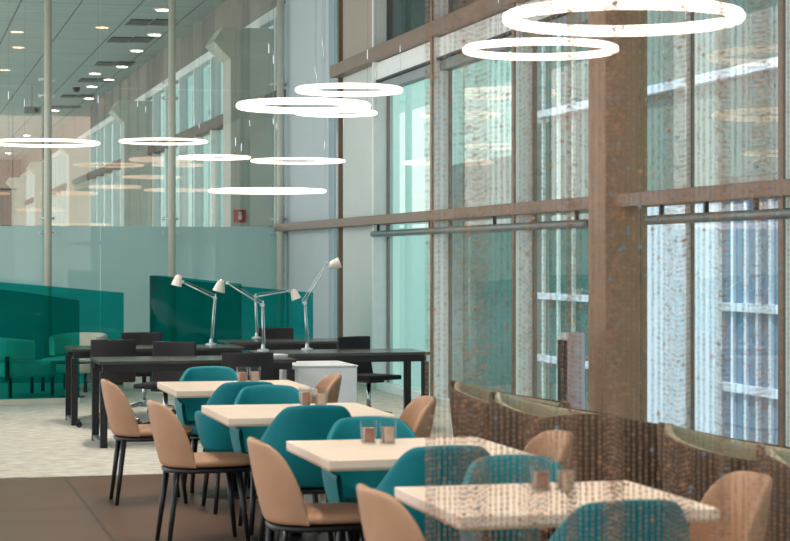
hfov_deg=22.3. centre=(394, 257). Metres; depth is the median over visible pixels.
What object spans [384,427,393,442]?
packet
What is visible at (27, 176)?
hall mullion
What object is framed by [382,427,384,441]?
packet
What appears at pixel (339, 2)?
trim
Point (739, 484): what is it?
chair
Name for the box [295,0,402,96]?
ring light
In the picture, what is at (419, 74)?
trim
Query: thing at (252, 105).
diffuser
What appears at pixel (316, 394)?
packet
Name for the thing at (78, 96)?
ceiling vent
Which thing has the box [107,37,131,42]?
ceiling vent
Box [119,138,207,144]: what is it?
diffuser
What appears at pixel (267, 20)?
trim
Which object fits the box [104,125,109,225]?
hall mullion
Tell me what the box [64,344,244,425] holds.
desk
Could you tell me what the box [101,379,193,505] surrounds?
chair
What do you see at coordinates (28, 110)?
projector
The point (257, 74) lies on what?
wall
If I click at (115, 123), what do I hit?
hall mullion
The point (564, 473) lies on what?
packet
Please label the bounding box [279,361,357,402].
storage cabinet
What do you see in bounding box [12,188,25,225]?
column
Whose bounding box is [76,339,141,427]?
office chair
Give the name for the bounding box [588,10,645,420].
column
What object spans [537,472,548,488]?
packet
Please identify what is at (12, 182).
column capital
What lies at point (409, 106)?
window
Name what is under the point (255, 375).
packet
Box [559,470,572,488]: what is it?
packet
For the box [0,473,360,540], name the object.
floor
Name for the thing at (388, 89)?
diffuser
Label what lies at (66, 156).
hall mullion
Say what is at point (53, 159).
hall mullion
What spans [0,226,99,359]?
frosted glass
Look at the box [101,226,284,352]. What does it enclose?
frosted glass
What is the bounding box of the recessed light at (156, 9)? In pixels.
[154,8,167,10]
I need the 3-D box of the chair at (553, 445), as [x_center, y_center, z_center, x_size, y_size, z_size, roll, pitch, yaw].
[0.507,1.197,9.073,0.606,0.809,0.433,0,0,-20]
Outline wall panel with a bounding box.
[343,66,392,387]
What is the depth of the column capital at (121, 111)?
45.86 m
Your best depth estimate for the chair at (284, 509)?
8.67 m
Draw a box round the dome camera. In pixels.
[73,86,79,91]
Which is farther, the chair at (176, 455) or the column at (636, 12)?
the column at (636, 12)
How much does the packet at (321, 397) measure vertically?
0.062 m
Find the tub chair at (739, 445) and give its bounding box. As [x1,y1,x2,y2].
[657,422,789,539]
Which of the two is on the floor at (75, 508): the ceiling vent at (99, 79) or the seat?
the seat
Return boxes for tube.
[370,211,587,236]
[645,199,789,224]
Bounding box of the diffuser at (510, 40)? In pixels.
[463,37,618,60]
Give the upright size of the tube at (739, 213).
0.146 m
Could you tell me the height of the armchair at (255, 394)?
0.836 m
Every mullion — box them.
[26,175,28,225]
[29,173,32,225]
[33,175,33,225]
[52,158,55,225]
[56,156,59,225]
[61,152,64,225]
[66,156,66,225]
[90,134,94,225]
[97,130,101,312]
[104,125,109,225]
[113,120,117,225]
[152,94,158,225]
[165,86,167,226]
[178,78,185,226]
[193,68,200,226]
[210,57,220,226]
[274,17,285,326]
[685,11,694,429]
[778,0,789,446]
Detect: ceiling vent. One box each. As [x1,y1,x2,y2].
[52,106,65,108]
[60,95,77,97]
[66,106,81,108]
[76,95,93,97]
[78,78,96,81]
[94,61,115,65]
[96,78,113,81]
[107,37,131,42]
[114,61,135,65]
[125,19,152,25]
[129,37,154,42]
[149,19,176,25]
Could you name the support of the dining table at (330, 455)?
on the floor at (75, 508)
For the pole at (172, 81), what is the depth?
29.60 m
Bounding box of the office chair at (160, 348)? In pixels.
[133,341,195,423]
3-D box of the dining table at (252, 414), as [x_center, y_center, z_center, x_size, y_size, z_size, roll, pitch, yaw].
[-0.560,1.230,11.312,0.930,0.740,0.980,0,0,-14]
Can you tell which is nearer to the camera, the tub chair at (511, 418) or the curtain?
the curtain
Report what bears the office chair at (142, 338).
on the floor at (37, 440)
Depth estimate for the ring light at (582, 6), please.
9.79 m
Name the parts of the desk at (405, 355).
leg, leg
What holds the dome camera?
attached to the ceiling
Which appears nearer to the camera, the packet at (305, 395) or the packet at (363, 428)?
the packet at (363, 428)
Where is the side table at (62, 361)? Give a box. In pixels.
[50,360,90,397]
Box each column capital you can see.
[5,177,25,188]
[26,162,43,174]
[57,139,89,155]
[108,101,151,123]
[205,27,273,62]
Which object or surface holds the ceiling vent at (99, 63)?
in the ceiling
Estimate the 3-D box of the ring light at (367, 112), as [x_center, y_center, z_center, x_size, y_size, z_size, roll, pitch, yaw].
[-0.694,-3.143,23.529,0.978,2.911,0.978,0,0,-14]
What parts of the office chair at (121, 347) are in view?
seat, backrest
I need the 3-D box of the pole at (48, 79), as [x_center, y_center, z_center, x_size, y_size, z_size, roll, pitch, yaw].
[-5.082,-1.501,29.265,0.256,6.194,0.328,0,0,-14]
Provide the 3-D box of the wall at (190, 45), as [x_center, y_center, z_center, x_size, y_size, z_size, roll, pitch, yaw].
[-9.446,-4.230,61.985,0.260,0.740,65.150,0,0,-14]
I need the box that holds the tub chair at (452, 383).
[449,380,569,441]
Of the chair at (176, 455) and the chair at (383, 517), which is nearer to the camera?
the chair at (383, 517)
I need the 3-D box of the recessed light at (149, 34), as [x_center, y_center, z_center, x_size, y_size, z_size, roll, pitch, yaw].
[-4.929,-4.587,41.071,0.340,0.025,0.340,0,0,-14]
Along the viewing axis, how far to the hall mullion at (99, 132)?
57.68 m
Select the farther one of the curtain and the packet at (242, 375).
the packet at (242, 375)
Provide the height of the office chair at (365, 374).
0.836 m
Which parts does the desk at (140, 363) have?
leg, foot rail, leg, leg, leg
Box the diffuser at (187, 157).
[178,154,250,159]
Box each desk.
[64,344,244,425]
[90,356,295,447]
[218,338,336,350]
[248,348,429,410]
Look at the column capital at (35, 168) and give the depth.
74.92 m
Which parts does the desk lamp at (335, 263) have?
arm, arm, lamp shade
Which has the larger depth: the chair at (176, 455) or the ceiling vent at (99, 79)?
the ceiling vent at (99, 79)
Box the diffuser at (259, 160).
[251,157,344,163]
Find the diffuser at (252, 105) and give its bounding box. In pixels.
[236,98,370,113]
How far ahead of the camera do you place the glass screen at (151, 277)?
24.25 m
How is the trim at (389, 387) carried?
attached to the wall at (307, 251)
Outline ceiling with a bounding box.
[0,0,225,159]
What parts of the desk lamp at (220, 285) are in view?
lamp shade, arm, arm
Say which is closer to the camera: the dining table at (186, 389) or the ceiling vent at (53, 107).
the dining table at (186, 389)
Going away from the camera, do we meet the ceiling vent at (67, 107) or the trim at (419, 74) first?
the trim at (419, 74)
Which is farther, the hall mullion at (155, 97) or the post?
the hall mullion at (155, 97)
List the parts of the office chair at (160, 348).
seat, backrest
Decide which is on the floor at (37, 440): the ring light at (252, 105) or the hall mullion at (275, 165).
the hall mullion at (275, 165)
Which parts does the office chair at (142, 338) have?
backrest, seat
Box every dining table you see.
[157,380,316,498]
[201,403,396,540]
[286,437,532,470]
[395,480,719,540]
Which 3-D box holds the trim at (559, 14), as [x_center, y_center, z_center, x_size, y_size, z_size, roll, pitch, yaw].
[3.428,-2.143,9.955,0.160,0.027,29.653,0,0,-14]
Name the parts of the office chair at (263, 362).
backrest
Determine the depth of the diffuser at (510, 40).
15.06 m
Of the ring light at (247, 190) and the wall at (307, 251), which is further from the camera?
the wall at (307, 251)
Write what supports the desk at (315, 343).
on the floor at (37, 440)
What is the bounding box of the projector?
[23,107,40,113]
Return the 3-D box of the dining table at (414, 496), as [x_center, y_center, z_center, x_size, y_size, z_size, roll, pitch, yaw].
[0.558,1.230,7.190,0.930,0.740,0.900,0,0,-14]
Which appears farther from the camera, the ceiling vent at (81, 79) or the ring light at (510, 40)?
the ceiling vent at (81, 79)
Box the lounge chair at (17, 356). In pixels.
[0,338,55,397]
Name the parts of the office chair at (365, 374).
backrest, seat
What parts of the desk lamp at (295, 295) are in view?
arm, arm, lamp shade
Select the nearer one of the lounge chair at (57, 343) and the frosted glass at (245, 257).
the lounge chair at (57, 343)
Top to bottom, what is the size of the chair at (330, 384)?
0.809 m
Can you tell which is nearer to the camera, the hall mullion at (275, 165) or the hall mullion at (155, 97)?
the hall mullion at (275, 165)
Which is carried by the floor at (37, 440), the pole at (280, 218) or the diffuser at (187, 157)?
the pole at (280, 218)
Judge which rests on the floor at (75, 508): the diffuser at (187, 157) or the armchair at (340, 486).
the armchair at (340, 486)
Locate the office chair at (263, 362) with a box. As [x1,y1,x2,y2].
[203,352,273,451]
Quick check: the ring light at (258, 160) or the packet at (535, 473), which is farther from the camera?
the ring light at (258, 160)
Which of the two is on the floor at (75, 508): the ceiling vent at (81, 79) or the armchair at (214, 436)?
the armchair at (214, 436)
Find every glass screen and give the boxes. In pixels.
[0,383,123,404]
[148,275,182,392]
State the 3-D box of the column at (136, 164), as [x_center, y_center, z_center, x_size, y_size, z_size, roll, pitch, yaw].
[-5.951,-0.760,46.315,0.720,4.720,0.750,0,0,-14]
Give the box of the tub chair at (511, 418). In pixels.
[489,391,618,450]
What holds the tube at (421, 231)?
attached to the wall at (307, 251)
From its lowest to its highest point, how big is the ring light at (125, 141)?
3.077 m
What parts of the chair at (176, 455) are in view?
leg, backrest, leg, seat frame, seat, leg, leg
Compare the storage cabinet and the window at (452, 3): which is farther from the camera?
the window at (452, 3)
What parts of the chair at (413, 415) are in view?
backrest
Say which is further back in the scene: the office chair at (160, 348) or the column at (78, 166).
the column at (78, 166)
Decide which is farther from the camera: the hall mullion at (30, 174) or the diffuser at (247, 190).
the hall mullion at (30, 174)
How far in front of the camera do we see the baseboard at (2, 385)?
21.92 m
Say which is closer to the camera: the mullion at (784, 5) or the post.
the mullion at (784, 5)
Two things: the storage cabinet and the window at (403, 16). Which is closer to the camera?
the storage cabinet
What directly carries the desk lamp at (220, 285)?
on the desk at (405, 355)
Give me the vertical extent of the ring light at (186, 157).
3.274 m
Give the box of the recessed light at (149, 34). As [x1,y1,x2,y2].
[147,33,162,35]
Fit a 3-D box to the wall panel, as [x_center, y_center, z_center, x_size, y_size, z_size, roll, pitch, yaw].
[-0.356,-0.400,25.422,0.160,4.000,2.089,0,0,-14]
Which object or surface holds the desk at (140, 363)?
on the floor at (37, 440)
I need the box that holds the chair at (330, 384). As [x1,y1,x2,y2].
[311,373,341,402]
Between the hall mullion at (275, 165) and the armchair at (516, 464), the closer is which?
the armchair at (516, 464)
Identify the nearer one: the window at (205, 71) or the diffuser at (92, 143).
the diffuser at (92, 143)
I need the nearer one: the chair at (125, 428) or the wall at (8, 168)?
the chair at (125, 428)
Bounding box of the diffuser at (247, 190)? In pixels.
[208,187,326,193]
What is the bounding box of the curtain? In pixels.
[425,0,789,540]
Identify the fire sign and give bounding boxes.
[234,210,245,221]
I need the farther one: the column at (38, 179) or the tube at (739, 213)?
the column at (38, 179)
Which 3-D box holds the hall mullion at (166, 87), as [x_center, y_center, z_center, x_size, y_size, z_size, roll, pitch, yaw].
[-4.875,-1.052,43.208,0.180,5.296,0.120,0,0,-14]
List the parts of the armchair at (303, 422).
leg, leg, seat frame, leg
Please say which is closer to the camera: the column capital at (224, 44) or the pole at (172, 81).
the pole at (172, 81)
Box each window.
[25,63,209,226]
[221,0,777,444]
[372,0,451,397]
[448,0,536,396]
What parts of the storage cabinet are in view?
door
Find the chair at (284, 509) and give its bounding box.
[247,437,364,540]
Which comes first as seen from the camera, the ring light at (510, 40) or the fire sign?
the ring light at (510, 40)
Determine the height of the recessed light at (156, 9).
0.025 m
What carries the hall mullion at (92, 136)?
on the floor at (37, 440)
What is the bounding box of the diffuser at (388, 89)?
[295,83,402,96]
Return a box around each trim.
[20,4,285,177]
[25,89,285,204]
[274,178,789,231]
[330,0,529,77]
[337,0,342,337]
[376,12,572,82]
[376,382,449,408]
[377,0,554,79]
[379,11,587,90]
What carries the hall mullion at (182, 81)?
on the floor at (37, 440)
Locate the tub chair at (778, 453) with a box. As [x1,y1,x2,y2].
[756,445,789,540]
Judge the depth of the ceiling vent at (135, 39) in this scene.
41.99 m
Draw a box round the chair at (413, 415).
[334,396,435,535]
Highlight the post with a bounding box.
[557,332,584,409]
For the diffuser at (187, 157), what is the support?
attached to the ring light at (186, 157)
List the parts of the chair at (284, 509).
leg, backrest, leg, seat frame, seat, leg, leg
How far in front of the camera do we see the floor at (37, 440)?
17.98 m
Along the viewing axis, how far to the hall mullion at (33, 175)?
84.66 m
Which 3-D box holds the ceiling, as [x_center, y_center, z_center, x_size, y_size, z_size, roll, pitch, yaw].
[-9.532,-4.700,43.487,10.600,0.200,101.000,0,0,-14]
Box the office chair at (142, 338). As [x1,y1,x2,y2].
[121,332,175,414]
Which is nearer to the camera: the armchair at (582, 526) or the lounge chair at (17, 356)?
the armchair at (582, 526)
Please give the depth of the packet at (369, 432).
9.20 m
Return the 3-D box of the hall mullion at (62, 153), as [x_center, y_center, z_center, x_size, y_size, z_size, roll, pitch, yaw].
[-11.622,-1.052,70.197,0.180,5.296,0.120,0,0,-14]
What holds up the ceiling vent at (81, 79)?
in the ceiling
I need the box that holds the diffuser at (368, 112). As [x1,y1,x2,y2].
[295,110,376,116]
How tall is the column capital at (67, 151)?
0.480 m
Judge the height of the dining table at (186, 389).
0.740 m
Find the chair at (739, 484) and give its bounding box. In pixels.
[689,471,771,540]
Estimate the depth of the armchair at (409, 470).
8.19 m
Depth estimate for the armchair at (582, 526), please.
6.34 m
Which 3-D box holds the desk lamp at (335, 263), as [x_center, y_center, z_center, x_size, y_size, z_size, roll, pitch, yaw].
[-0.694,0.428,18.900,0.384,0.878,0.110,0,0,0]
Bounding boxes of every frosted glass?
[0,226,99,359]
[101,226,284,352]
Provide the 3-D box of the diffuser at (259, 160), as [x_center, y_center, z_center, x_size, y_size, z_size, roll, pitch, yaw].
[-1.200,-1.200,24.742,1.172,0.031,1.172,0,0,-14]
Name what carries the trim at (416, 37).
attached to the wall at (307, 251)
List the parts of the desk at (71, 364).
leg, foot rail, leg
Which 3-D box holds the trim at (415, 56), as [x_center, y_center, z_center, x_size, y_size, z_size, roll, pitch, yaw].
[3.438,-2.265,9.957,0.140,0.210,29.653,0,0,-14]
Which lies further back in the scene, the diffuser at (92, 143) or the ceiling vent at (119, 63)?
the ceiling vent at (119, 63)
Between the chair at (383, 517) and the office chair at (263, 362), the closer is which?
the chair at (383, 517)
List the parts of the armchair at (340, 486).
leg, seat, leg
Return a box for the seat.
[525,414,662,490]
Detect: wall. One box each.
[0,159,20,225]
[21,0,285,174]
[223,59,273,226]
[286,0,371,338]
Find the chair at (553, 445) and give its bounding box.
[525,430,572,469]
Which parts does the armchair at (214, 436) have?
leg, leg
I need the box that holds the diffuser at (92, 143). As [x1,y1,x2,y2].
[0,138,99,146]
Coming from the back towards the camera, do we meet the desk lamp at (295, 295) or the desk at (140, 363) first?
the desk lamp at (295, 295)
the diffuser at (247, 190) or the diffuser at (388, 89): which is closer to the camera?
the diffuser at (247, 190)
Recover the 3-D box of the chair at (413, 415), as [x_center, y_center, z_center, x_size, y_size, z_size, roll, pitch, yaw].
[-0.068,1.197,11.373,0.606,0.809,0.433,0,0,-14]
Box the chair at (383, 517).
[356,484,424,540]
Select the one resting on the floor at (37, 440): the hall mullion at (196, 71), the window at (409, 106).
the hall mullion at (196, 71)
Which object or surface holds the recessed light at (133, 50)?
in the ceiling
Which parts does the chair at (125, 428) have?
leg, leg, backrest, seat frame, seat, leg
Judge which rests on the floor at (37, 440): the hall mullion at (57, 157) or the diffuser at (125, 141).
the hall mullion at (57, 157)
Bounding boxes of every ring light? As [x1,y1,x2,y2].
[0,0,99,146]
[119,101,207,144]
[178,118,250,159]
[208,0,326,193]
[236,0,370,113]
[251,0,344,163]
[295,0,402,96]
[295,67,376,116]
[463,0,618,60]
[502,0,745,36]
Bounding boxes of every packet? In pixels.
[239,372,245,380]
[252,372,258,380]
[302,392,309,404]
[316,394,325,404]
[318,394,324,404]
[363,428,374,441]
[365,428,373,441]
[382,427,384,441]
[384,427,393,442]
[534,471,548,488]
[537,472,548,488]
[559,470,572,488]
[563,471,572,488]
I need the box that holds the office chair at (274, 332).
[255,327,292,338]
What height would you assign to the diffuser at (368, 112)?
0.037 m
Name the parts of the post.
reader panel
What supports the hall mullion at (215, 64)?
on the floor at (37, 440)
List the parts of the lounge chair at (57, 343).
leg, leg, seat, backrest, leg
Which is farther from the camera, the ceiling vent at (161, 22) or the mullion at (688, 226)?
the ceiling vent at (161, 22)
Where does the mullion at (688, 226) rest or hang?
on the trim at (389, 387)
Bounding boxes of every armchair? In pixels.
[174,366,250,492]
[195,381,273,513]
[229,385,320,535]
[258,405,351,540]
[322,416,416,540]
[372,445,489,540]
[460,454,563,540]
[548,499,689,540]
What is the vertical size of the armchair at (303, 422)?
0.836 m
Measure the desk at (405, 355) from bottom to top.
0.728 m
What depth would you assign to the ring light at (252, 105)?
17.68 m
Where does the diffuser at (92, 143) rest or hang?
attached to the ring light at (92, 143)
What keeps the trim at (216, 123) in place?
attached to the wall at (190, 45)
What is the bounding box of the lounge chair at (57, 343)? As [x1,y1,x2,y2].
[41,332,107,392]
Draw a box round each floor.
[0,313,452,477]
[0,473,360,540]
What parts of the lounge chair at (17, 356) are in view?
leg, backrest, seat, leg, leg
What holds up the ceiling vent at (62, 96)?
in the ceiling
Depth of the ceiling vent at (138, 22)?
38.92 m
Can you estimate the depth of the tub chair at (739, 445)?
9.34 m
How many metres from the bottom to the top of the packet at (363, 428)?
0.066 m
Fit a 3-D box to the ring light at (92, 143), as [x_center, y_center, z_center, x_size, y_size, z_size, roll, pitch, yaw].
[-3.695,-2.897,21.053,1.172,3.403,1.172,0,0,-14]
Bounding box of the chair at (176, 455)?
[147,399,251,540]
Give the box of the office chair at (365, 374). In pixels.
[337,336,401,414]
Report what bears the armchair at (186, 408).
on the floor at (75, 508)
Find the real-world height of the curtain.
3.356 m
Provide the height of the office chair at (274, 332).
0.836 m
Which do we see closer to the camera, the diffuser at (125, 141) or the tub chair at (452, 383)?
the tub chair at (452, 383)
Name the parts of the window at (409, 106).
window post, window post, window post, window post, window post, window post, window post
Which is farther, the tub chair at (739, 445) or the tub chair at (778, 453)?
the tub chair at (739, 445)
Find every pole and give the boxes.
[38,0,55,357]
[161,0,178,340]
[269,0,285,326]
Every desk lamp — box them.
[171,274,216,344]
[213,279,268,350]
[251,289,300,338]
[301,257,341,349]
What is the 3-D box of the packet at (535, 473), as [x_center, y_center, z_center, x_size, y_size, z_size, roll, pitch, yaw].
[0.540,0.818,7.364,0.056,0.062,0.008,0,0,-14]
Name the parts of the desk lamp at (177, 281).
lamp shade, arm, arm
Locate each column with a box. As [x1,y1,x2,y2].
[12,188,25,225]
[34,175,43,225]
[67,155,89,225]
[121,122,151,225]
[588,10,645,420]
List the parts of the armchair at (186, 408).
seat, leg, seat frame, leg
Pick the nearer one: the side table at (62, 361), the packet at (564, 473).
the packet at (564, 473)
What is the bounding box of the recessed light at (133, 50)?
[130,49,144,51]
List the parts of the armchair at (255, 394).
leg, leg, leg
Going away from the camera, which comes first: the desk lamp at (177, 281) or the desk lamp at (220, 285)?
the desk lamp at (220, 285)
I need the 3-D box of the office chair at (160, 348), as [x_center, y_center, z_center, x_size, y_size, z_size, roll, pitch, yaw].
[-2.042,1.178,17.979,0.614,0.836,0.643,0,0,16]

